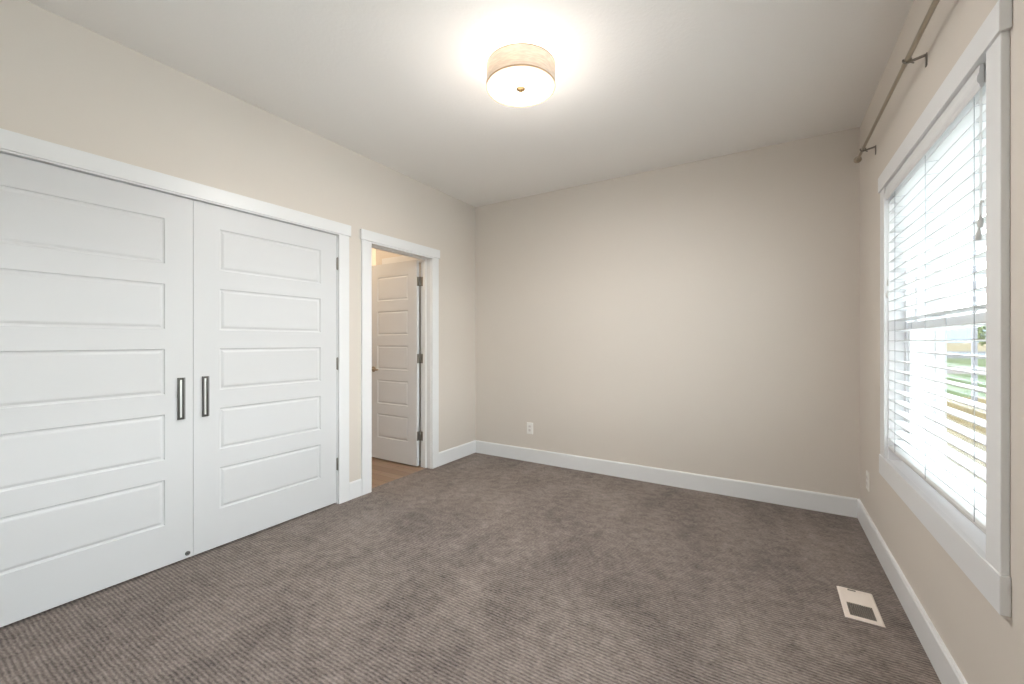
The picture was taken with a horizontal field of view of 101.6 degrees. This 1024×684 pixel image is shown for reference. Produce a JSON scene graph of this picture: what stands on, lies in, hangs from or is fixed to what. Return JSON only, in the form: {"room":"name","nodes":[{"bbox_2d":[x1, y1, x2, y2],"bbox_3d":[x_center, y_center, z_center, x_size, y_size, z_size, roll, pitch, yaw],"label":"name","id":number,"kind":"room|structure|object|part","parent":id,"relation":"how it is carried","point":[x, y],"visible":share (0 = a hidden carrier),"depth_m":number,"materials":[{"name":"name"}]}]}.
{"room":"empty bedroom","nodes":[
{"label":"empty bedroom","id":0,"kind":"room"},
{"bbox_2d":[0,0,474,481],"bbox_3d":[-2.062,-0.136,3.950,2.060,2.740,5.820,0,0,32],"label":"wall","id":1,"kind":"structure","parent":0,"point":[63,82],"depth_m":2.59,"materials":[{"name":"beige paint"}]},
{"bbox_2d":[0,153,192,626],"bbox_3d":[-2.073,0.206,1.986,0.048,2.029,0.938,0,0,32],"label":"door","id":2,"kind":"structure","parent":1,"relation":"in","point":[96,273],"depth_m":2.02,"materials":[{"name":"white wood"}]},
{"bbox_3d":[-1.844,0.317,2.324,0.010,0.234,0.028,0,0,32],"label":"grip frame","id":3,"kind":"part","parent":2,"relation":"part of","materials":[{"name":"silver metal"}]},
{"bbox_3d":[-1.848,0.317,2.331,0.003,0.234,0.037,0,0,32],"label":"handle","id":4,"kind":"part","parent":2,"relation":"part of","materials":[{"name":"silver metal"}]},
{"bbox_2d":[0,128,350,503],"bbox_3d":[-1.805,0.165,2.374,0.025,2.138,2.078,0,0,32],"label":"trim","id":5,"kind":"structure","parent":1,"relation":"attached to","point":[14,143],"depth_m":2.57,"materials":[{"name":"white wood"}]},
{"bbox_2d":[193,200,338,555],"bbox_3d":[-1.582,0.206,2.788,0.048,2.029,0.938,0,0,32],"label":"door","id":6,"kind":"structure","parent":1,"relation":"in","point":[266,361],"depth_m":2.68,"materials":[{"name":"white wood"}]},
{"bbox_3d":[-1.783,0.317,2.425,0.010,0.234,0.028,0,0,32],"label":"grip frame","id":7,"kind":"part","parent":6,"relation":"part of","materials":[{"name":"silver metal"}]},
{"bbox_3d":[-1.786,0.317,2.432,0.003,0.234,0.037,0,0,32],"label":"handle","id":8,"kind":"part","parent":6,"relation":"part of","materials":[{"name":"silver metal"}]},
{"bbox_2d":[372,260,422,465],"bbox_3d":[-1.196,0.208,4.277,0.728,2.028,0.148,0,0,32],"label":"door","id":9,"kind":"structure","parent":1,"relation":"in","point":[396,358],"depth_m":4.25,"materials":[{"name":"white wood"}]},
{"bbox_2d":[360,228,439,494],"bbox_3d":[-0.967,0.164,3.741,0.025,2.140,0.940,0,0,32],"label":"trim","id":10,"kind":"structure","parent":1,"relation":"attached to","point":[367,237],"depth_m":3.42,"materials":[{"name":"white wood"}]},
{"bbox_2d":[382,256,420,263],"bbox_3d":[-1.132,0.159,4.434,0.700,2.150,0.022,0,0,32],"label":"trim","id":11,"kind":"structure","parent":1,"relation":"attached to","point":[399,258],"depth_m":4.48,"materials":[{"name":"paint"}]},
{"bbox_2d":[349,440,475,499],"bbox_3d":[-1.520,1.167,2.849,0.014,0.134,4.270,0,0,32],"label":"baseboard","id":12,"kind":"structure","parent":1,"relation":"attached to","point":[449,455],"depth_m":4.26,"materials":[{"name":"white wood"}]},
{"bbox_2d":[26,0,913,206],"bbox_3d":[-0.612,-1.566,3.061,5.341,0.120,5.820,0,0,32],"label":"ceiling","id":13,"kind":"structure","parent":0,"point":[641,86],"depth_m":2.33,"materials":[{"name":"white paint"}]},
{"bbox_2d":[486,42,554,107],"bbox_3d":[0.047,-1.420,2.233,0.369,0.172,0.369,0,0,32],"label":"ceiling light","id":14,"kind":"object","parent":13,"relation":"attached to","point":[521,74],"visible":1,"depth_m":2.14,"materials":[{"name":"fabric"}]},
{"bbox_3d":[0.047,-1.413,2.233,0.367,0.099,0.367,0,0,32],"label":"lamp shade","id":15,"kind":"part","parent":14,"relation":"part of","materials":[{"name":"fabric"}]},
{"bbox_2d":[487,66,553,106],"bbox_3d":[0.047,-1.357,2.233,0.358,0.010,0.358,0,0,32],"label":"diffuser","id":16,"kind":"object","parent":14,"relation":"attached to","point":[511,86],"depth_m":2.20,"materials":[{"name":"white glass"}]},
{"bbox_2d":[0,453,940,683],"bbox_3d":[-0.581,1.264,3.112,5.341,0.060,5.700,0,0,32],"label":"floor","id":17,"kind":"structure","parent":0,"point":[475,568],"depth_m":2.00,"materials":[{"name":"grey carpet"}]},
{"bbox_2d":[836,586,885,627],"bbox_3d":[1.625,1.229,1.953,0.139,0.010,0.275,0,0,32],"label":"floor vent","id":18,"kind":"object","parent":17,"relation":"in","point":[857,605],"visible":1,"depth_m":1.94,"materials":[{"name":"white metal"}]},
{"bbox_3d":[1.654,1.230,2.004,0.094,0.006,0.127,0,0,32],"label":"panel","id":19,"kind":"part","parent":18,"relation":"part of","materials":[{"name":"beige metal"}]},
{"bbox_2d":[847,602,876,620],"bbox_3d":[1.591,1.230,1.902,0.094,0.004,0.112,0,0,32],"label":"grille","id":20,"kind":"object","parent":18,"relation":"attached to","point":[855,610],"depth_m":1.90,"materials":[{"name":"silver metal"}]},
{"bbox_2d":[475,127,859,498],"bbox_3d":[1.045,-0.136,3.852,3.341,2.740,0.120,0,0,32],"label":"wall","id":21,"kind":"structure","parent":0,"point":[702,317],"depth_m":3.50,"materials":[{"name":"beige paint"}]},
{"bbox_2d":[527,422,532,433],"bbox_3d":[0.184,0.892,4.304,0.072,0.117,0.008,0,0,32],"label":"wall outlet","id":22,"kind":"object","parent":21,"relation":"attached to","point":[529,425],"visible":1,"depth_m":4.30,"materials":[{"name":"white plastic"}]},
{"bbox_2d":[476,440,856,517],"bbox_3d":[1.010,1.167,3.794,3.312,0.134,0.014,0,0,32],"label":"baseboard","id":23,"kind":"structure","parent":21,"relation":"attached to","point":[815,501],"depth_m":3.50,"materials":[{"name":"white wood"}]},
{"bbox_2d":[926,238,944,456],"bbox_3d":[4.735,-0.091,6.000,1.305,3.350,3.220,0,0,32],"label":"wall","id":24,"kind":"structure","parent":0,"point":[933,334],"depth_m":4.33,"materials":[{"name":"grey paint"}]},
{"bbox_2d":[860,0,1023,683],"bbox_3d":[1.386,-0.086,1.068,0.150,3.240,4.510,0,0,32],"label":"wall","id":25,"kind":"structure","parent":0,"point":[986,645],"depth_m":1.59,"materials":[{"name":"beige paint"}]},
{"bbox_2d":[866,470,868,490],"bbox_3d":[2.282,0.892,2.681,0.008,0.117,0.072,0,0,32],"label":"wall outlet","id":26,"kind":"object","parent":25,"relation":"attached to","point":[867,472],"visible":1,"depth_m":2.67,"materials":[{"name":"white plastic"}]},
{"bbox_2d":[853,0,939,162],"bbox_3d":[1.638,-1.150,1.700,0.082,0.068,2.286,0,0,32],"label":"curtain rod","id":27,"kind":"object","parent":25,"relation":"attached to","point":[908,59],"visible":1,"depth_m":1.71,"materials":[{"name":"silver metal"}]},
{"bbox_2d":[857,499,967,683],"bbox_3d":[1.316,1.167,1.111,0.014,0.134,4.270,0,0,32],"label":"baseboard","id":28,"kind":"structure","parent":25,"relation":"attached to","point":[943,663],"depth_m":1.80,"materials":[{"name":"white wood"}]},
{"bbox_2d":[888,61,985,552],"bbox_3d":[1.716,-0.099,1.693,0.070,1.485,1.250,0,0,32],"label":"trim","id":29,"kind":"structure","parent":25,"relation":"attached to","point":[972,531],"depth_m":2.21,"materials":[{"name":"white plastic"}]},
{"bbox_2d":[878,0,1011,616],"bbox_3d":[1.680,-0.091,1.715,0.025,1.641,1.433,0,0,32],"label":"trim","id":30,"kind":"structure","parent":25,"relation":"attached to","point":[989,571],"depth_m":1.17,"materials":[{"name":"white wood"}]},
{"bbox_2d":[905,239,985,499],"bbox_3d":[1.778,-0.099,1.655,0.076,1.454,1.220,0,0,32],"label":"window","id":31,"kind":"structure","parent":25,"relation":"in","point":[919,346],"depth_m":2.13,"materials":[{"name":"white plastic"}]},
{"bbox_3d":[1.778,-0.099,1.655,0.076,1.454,1.220,0,0,32],"label":"frame","id":32,"kind":"part","parent":31,"relation":"part of","materials":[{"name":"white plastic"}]},
{"bbox_3d":[1.787,-0.418,1.649,0.026,0.715,1.160,0,0,32],"label":"sash","id":33,"kind":"part","parent":31,"relation":"part of","materials":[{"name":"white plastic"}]},
{"bbox_2d":[884,63,985,533],"bbox_3d":[1.710,-0.130,1.700,0.076,1.394,1.212,0,0,32],"label":"window blind","id":34,"kind":"object","parent":31,"relation":"attached to","point":[944,176],"visible":0.74,"depth_m":1.57,"materials":[{"name":"white plastic"}]},
{"bbox_3d":[1.985,-0.516,2.199,0.002,0.500,0.016,0,0,32],"label":"tilt cord","id":35,"kind":"part","parent":34,"relation":"part of","materials":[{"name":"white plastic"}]},
{"bbox_3d":[1.954,-0.109,2.086,0.063,1.334,0.002,0,0,32],"label":"ladder cord","id":36,"kind":"part","parent":34,"relation":"part of","materials":[{"name":"white fabric"}]},
{"bbox_3d":[1.706,-0.109,1.681,0.063,1.334,0.002,0,0,32],"label":"ladder cord","id":37,"kind":"part","parent":34,"relation":"part of","materials":[{"name":"white fabric"}]},
{"bbox_3d":[1.714,0.558,1.694,0.060,0.019,1.206,0,0,32],"label":"rail","id":38,"kind":"part","parent":34,"relation":"part of","materials":[{"name":"white plastic"}]},
{"bbox_3d":[1.732,-0.799,1.720,0.051,0.050,1.143,0,0,32],"label":"head rail","id":39,"kind":"part","parent":34,"relation":"part of","materials":[{"name":"white plastic"}]},
{"bbox_3d":[1.459,-0.109,1.278,0.063,1.334,0.002,0,0,32],"label":"ladder cord","id":40,"kind":"part","parent":34,"relation":"part of","materials":[{"name":"white fabric"}]},
{"bbox_3d":[1.396,-0.548,1.242,0.006,0.435,0.030,0,0,32],"label":"lift cord","id":41,"kind":"part","parent":34,"relation":"part of","materials":[{"name":"white fabric"}]},
{"bbox_3d":[1.763,0.238,1.664,0.026,0.679,1.160,0,0,32],"label":"sash","id":42,"kind":"part","parent":31,"relation":"part of","materials":[{"name":"white plastic"}]},
{"label":"outside","id":43,"kind":"structure","parent":0,"visible":0},
{"bbox_2d":[945,343,985,350],"bbox_3d":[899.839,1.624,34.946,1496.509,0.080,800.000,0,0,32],"label":"field","id":44,"kind":"structure","parent":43,"point":[950,346],"depth_m":115.92,"materials":[{"name":"beige"}]},
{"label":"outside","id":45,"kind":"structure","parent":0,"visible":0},
{"bbox_2d":[945,326,985,342],"bbox_3d":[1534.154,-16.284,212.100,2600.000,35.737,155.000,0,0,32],"label":"sky","id":46,"kind":"structure","parent":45,"point":[964,332],"depth_m":660.66,"materials":[{"name":"white"}]},
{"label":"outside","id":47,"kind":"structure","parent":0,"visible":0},
{"bbox_2d":[945,374,985,397],"bbox_3d":[79.335,1.624,-21.646,156.509,0.080,12.000,0,0,32],"label":"lawn","id":48,"kind":"structure","parent":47,"point":[960,378],"depth_m":15.48,"materials":[{"name":"green plant"}]},
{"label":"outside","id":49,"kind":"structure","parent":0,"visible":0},
{"bbox_2d":[945,397,985,483],"bbox_3d":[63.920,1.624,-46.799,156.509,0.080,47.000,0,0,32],"label":"fence","id":50,"kind":"object","parent":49,"point":[979,413],"depth_m":7.81,"materials":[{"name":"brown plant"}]},
{"bbox_2d":[971,204,977,401],"bbox_3d":[11.607,-1.866,10.479,0.200,6.900,0.200,0,0,32],"label":"pole","id":51,"kind":"object","parent":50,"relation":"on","point":[972,267],"visible":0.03,"depth_m":10.45,"materials":[{"name":"grey paint"}]},
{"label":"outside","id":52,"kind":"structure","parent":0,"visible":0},
{"bbox_2d":[945,358,985,366],"bbox_3d":[91.746,1.624,-1.397,156.509,0.080,18.500,0,0,32],"label":"verge","id":53,"kind":"structure","parent":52,"point":[952,362],"depth_m":31.94,"materials":[{"name":"green plant"}]},
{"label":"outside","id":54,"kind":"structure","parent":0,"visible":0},
{"bbox_2d":[945,366,985,374],"bbox_3d":[84.691,1.624,-12.907,156.509,0.080,8.500,0,0,32],"label":"sidewalk","id":55,"kind":"structure","parent":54,"point":[980,369],"depth_m":23.03,"materials":[{"name":"concrete"}]},
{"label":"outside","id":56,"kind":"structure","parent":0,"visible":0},
{"bbox_2d":[945,351,985,358],"bbox_3d":[167.758,1.624,-11.331,296.509,0.080,44.000,0,0,32],"label":"street","id":57,"kind":"structure","parent":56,"point":[980,353],"depth_m":56.49,"materials":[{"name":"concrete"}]},
{"bbox_2d":[977,325,985,345],"bbox_3d":[55.167,-0.474,48.297,2.431,4.116,2.392,0,0,32],"label":"tree","id":58,"kind":"object","parent":57,"relation":"on","point":[980,329],"visible":0.28,"depth_m":48.48,"materials":[{"name":"green plant"}]}
]}

